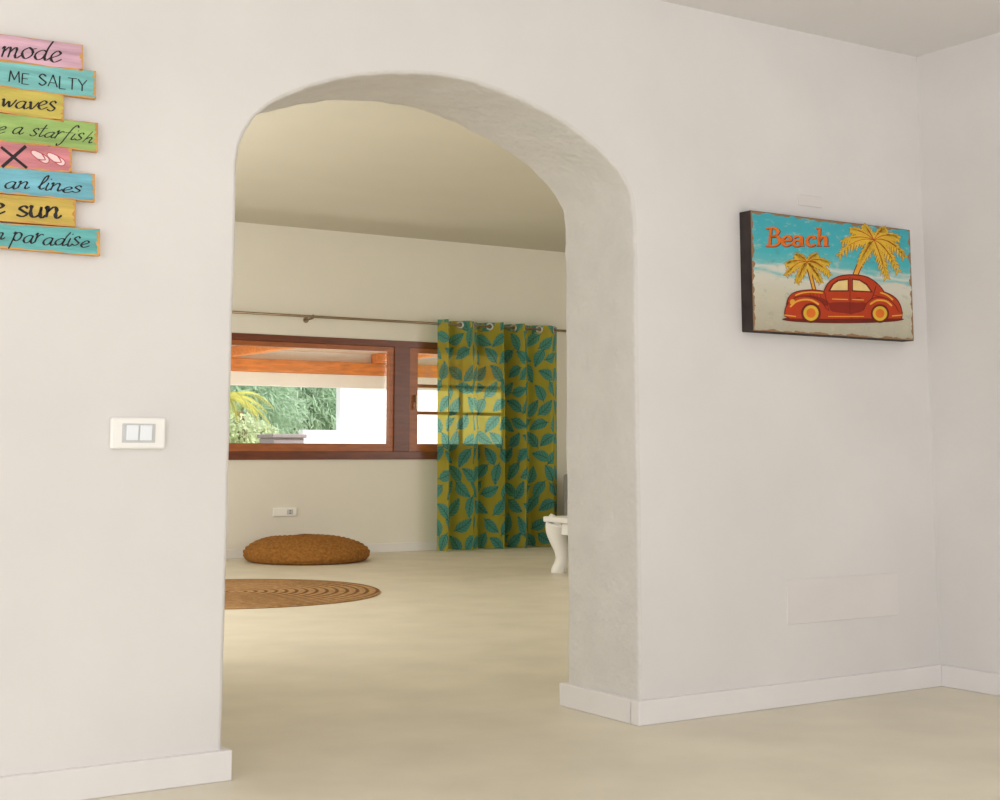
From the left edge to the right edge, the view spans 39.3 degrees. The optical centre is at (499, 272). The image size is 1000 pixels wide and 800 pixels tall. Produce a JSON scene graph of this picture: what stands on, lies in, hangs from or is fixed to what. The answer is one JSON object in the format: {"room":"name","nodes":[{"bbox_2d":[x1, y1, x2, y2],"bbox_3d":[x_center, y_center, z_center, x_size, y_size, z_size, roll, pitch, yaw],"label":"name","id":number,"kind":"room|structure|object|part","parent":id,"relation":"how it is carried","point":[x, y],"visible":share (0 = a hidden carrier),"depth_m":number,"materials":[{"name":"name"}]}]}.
{"room":"hallway","nodes":[
{"label":"hallway","id":0,"kind":"room"},
{"bbox_2d":[227,222,567,548],"bbox_3d":[-1.384,1.156,13.629,9.146,3.070,0.300,5,-9,-32],"label":"wall","id":1,"kind":"structure","parent":0,"point":[278,269],"depth_m":13.52,"materials":[{"name":"white paint"}]},
{"bbox_2d":[273,507,296,516],"bbox_3d":[-1.988,2.204,12.911,0.229,0.078,0.026,5,-9,-32],"label":"wall outlet","id":2,"kind":"object","parent":1,"relation":"attached to","point":[277,512],"visible":1,"depth_m":12.90,"materials":[{"name":"plastic"}]},
{"bbox_2d":[228,333,437,459],"bbox_3d":[-1.305,1.218,13.523,3.532,1.155,0.130,5,-9,-32],"label":"window","id":3,"kind":"structure","parent":1,"relation":"in","point":[402,411],"depth_m":13.59,"materials":[{"name":"brown wood"}]},
{"bbox_3d":[-1.899,1.166,13.159,2.006,1.015,0.060,5,-9,-32],"label":"sash","id":4,"kind":"part","parent":3,"relation":"part of","materials":[{"name":"brown wood"}]},
{"bbox_3d":[-0.828,1.273,13.773,0.024,0.147,0.046,5,-9,-32],"label":"handle","id":5,"kind":"part","parent":3,"relation":"part of","materials":[{"name":"metal"}]},
{"bbox_3d":[-0.395,1.288,14.112,1.229,1.015,0.060,5,-9,-32],"label":"sash","id":6,"kind":"part","parent":3,"relation":"part of","materials":[{"name":"brown wood"}]},
{"bbox_2d":[226,536,567,558],"bbox_3d":[-1.298,2.620,13.307,9.146,0.085,0.018,5,-9,-32],"label":"baseboard","id":7,"kind":"structure","parent":1,"relation":"attached to","point":[430,545],"depth_m":13.47,"materials":[{"name":"paint"}]},
{"bbox_2d":[232,311,565,331],"bbox_3d":[-0.885,0.500,13.745,4.593,0.072,0.185,5,-9,-32],"label":"curtain rod","id":8,"kind":"object","parent":1,"relation":"attached to","point":[306,318],"visible":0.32,"depth_m":13.37,"materials":[{"name":"metal"}]},
{"bbox_2d":[437,319,526,550],"bbox_3d":[-0.215,1.608,13.963,0.966,2.246,0.292,5,-9,-32],"label":"curtain","id":9,"kind":"object","parent":8,"relation":"hanging from","point":[482,460],"visible":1,"depth_m":13.96,"materials":[{"name":"green fabric"}]},
{"bbox_2d":[525,325,556,546],"bbox_3d":[0.417,1.659,14.357,0.553,2.246,0.187,6,-9,-37],"label":"curtain","id":10,"kind":"object","parent":8,"relation":"hanging from","point":[540,346],"visible":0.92,"depth_m":14.36,"materials":[{"name":"green fabric"}]},
{"bbox_2d":[235,100,565,251],"bbox_3d":[0.677,-0.900,10.643,9.746,0.250,7.952,5,-9,-32],"label":"ceiling","id":11,"kind":"structure","parent":0,"point":[364,167],"depth_m":11.01,"materials":[{"name":"paint"}]},
{"bbox_2d":[0,0,939,775],"bbox_3d":[1.034,0.018,5.730,14.270,3.320,0.446,5,-9,-32],"label":"wall","id":12,"kind":"structure","parent":0,"point":[713,465],"depth_m":5.08,"materials":[{"name":"white paint"}]},
{"bbox_2d":[0,34,99,256],"bbox_3d":[-1.405,-0.370,3.928,0.581,0.618,0.029,5,-9,-32],"label":"sign","id":13,"kind":"object","parent":12,"relation":"attached to","point":[40,191],"visible":1,"depth_m":3.98,"materials":[{"name":"multicoloured wood"}]},
{"bbox_2d":[0,746,231,799],"bbox_3d":[-2.945,1.299,3.003,4.825,0.086,0.486,5,-9,-32],"label":"baseboard","id":14,"kind":"structure","parent":12,"relation":"attached to","point":[167,772],"depth_m":3.91,"materials":[{"name":"paint"}]},
{"bbox_2d":[109,417,165,448],"bbox_3d":[-1.048,0.464,4.055,0.162,0.091,0.023,5,-9,-32],"label":"light switch","id":15,"kind":"object","parent":12,"relation":"attached to","point":[125,432],"visible":1,"depth_m":4.05,"materials":[{"name":"plastic"}]},
{"bbox_2d":[559,664,941,725],"bbox_3d":[1.024,1.622,5.521,1.591,0.085,0.486,5,-9,-32],"label":"baseboard","id":16,"kind":"structure","parent":12,"relation":"attached to","point":[624,709],"depth_m":5.20,"materials":[{"name":"paint"}]},
{"bbox_2d":[739,210,913,341],"bbox_3d":[1.323,0.020,5.615,0.896,0.472,0.066,5,-9,-32],"label":"picture","id":17,"kind":"object","parent":12,"relation":"attached to","point":[801,276],"visible":1,"depth_m":5.56},
{"bbox_2d":[87,546,999,799],"bbox_3d":[0.642,1.817,6.119,14.270,0.150,14.894,5,-9,-32],"label":"floor","id":18,"kind":"structure","parent":0,"point":[442,683],"depth_m":4.89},
{"bbox_2d":[225,579,379,608],"bbox_3d":[-1.790,2.168,9.506,1.962,0.013,1.962,7,-10,-43],"label":"round rug","id":19,"kind":"object","parent":18,"relation":"on","point":[239,593],"visible":0.6,"depth_m":9.43,"materials":[{"name":"wicker"}]},
{"bbox_2d":[243,534,369,564],"bbox_3d":[-1.709,2.425,12.369,1.112,0.230,1.114,-2,-8,18],"label":"pouf","id":20,"kind":"object","parent":18,"relation":"on","point":[300,549],"visible":1,"depth_m":11.96,"materials":[{"name":"brown wicker"}]},
{"bbox_2d":[543,514,567,572],"bbox_3d":[0.973,2.155,11.167,1.066,0.465,0.718,5,-9,-32],"label":"coffee table","id":21,"kind":"object","parent":18,"relation":"on","point":[556,527],"visible":0.19,"depth_m":11.09,"materials":[{"name":"white paint"}]},
{"bbox_2d":[564,474,567,515],"bbox_3d":[1.156,2.394,14.091,0.780,0.732,0.720,5,-9,-32],"label":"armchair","id":22,"kind":"object","parent":18,"relation":"on","point":[565,475],"visible":0.02,"depth_m":14.16,"materials":[{"name":"grey fabric"}]},
{"bbox_2d":[660,0,999,56],"bbox_3d":[0.355,-1.647,1.355,8.220,0.200,6.500,5,-9,-32],"label":"ceiling","id":23,"kind":"structure","parent":0,"point":[916,28],"depth_m":5.55,"materials":[{"name":"paint"}]},
{"bbox_2d":[917,32,999,673],"bbox_3d":[3.670,0.038,3.276,0.250,2.656,6.500,5,-9,-32],"label":"wall","id":24,"kind":"structure","parent":0,"point":[959,85],"depth_m":5.77,"materials":[{"name":"white paint"}]},
{"bbox_2d":[941,665,999,695],"bbox_3d":[3.561,1.303,3.031,0.022,0.085,6.478,5,-9,-32],"label":"baseboard","id":25,"kind":"structure","parent":24,"relation":"attached to","point":[978,681],"depth_m":5.61,"materials":[{"name":"paint"}]},
{"label":"outside","id":26,"kind":"structure","parent":0,"visible":0},
{"bbox_3d":[-10.937,5.875,37.441,59.146,0.160,38.600,5,-9,-32],"label":"ground","id":27,"kind":"structure","parent":26,"visible":0},
{"bbox_2d":[229,391,273,442],"bbox_3d":[-3.984,2.586,19.830,1.389,1.901,1.603,0,-7,1],"label":"palm tree","id":28,"kind":"object","parent":27,"relation":"on","point":[239,398],"visible":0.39,"depth_m":19.96,"materials":[{"name":"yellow plant"}]},
{"bbox_2d":[229,411,278,442],"bbox_3d":[-4.121,3.010,22.139,1.593,1.655,1.012,5,-9,-32],"label":"shrub","id":29,"kind":"object","parent":27,"relation":"on","point":[243,431],"visible":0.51,"depth_m":22.04,"materials":[{"name":"green plant"}]},
{"bbox_2d":[230,385,312,442],"bbox_3d":[-4.879,2.378,24.728,2.673,3.567,3.521,-5,-9,36],"label":"tree","id":30,"kind":"object","parent":27,"relation":"on","point":[274,396],"visible":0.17,"depth_m":24.84,"materials":[{"name":"green plant"}]},
{"bbox_2d":[261,387,335,433],"bbox_3d":[-4.232,3.023,31.663,4.419,4.050,3.297,5,-9,-35],"label":"tree","id":31,"kind":"object","parent":27,"relation":"on","point":[322,409],"visible":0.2,"depth_m":30.76,"materials":[{"name":"green plant"}]},
{"bbox_2d":[299,388,436,443],"bbox_3d":[1.400,2.938,23.005,10.187,2.119,0.210,5,-9,-32],"label":"wall","id":32,"kind":"structure","parent":27,"relation":"on","point":[360,413],"depth_m":20.82,"materials":[{"name":"white paint"}]},
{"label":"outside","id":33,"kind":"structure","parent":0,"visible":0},
{"bbox_3d":[0.262,3.365,18.237,29.146,0.100,6.100,5,-9,-32],"label":"terrace","id":34,"kind":"object","parent":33,"visible":0},
{"bbox_2d":[257,434,306,442],"bbox_3d":[-3.005,2.823,19.192,0.506,1.216,0.560,5,-9,-32],"label":"wall","id":35,"kind":"structure","parent":34,"relation":"on","point":[264,438],"depth_m":19.06,"materials":[{"name":"grey stone"}]},
{"bbox_2d":[230,345,437,390],"bbox_3d":[-1.424,1.887,15.624,14.311,2.168,3.233,5,-9,-32],"label":"porch roof","id":36,"kind":"structure","parent":34,"relation":"on","point":[250,365],"depth_m":16.49,"materials":[{"name":"brown wood"}]}
]}

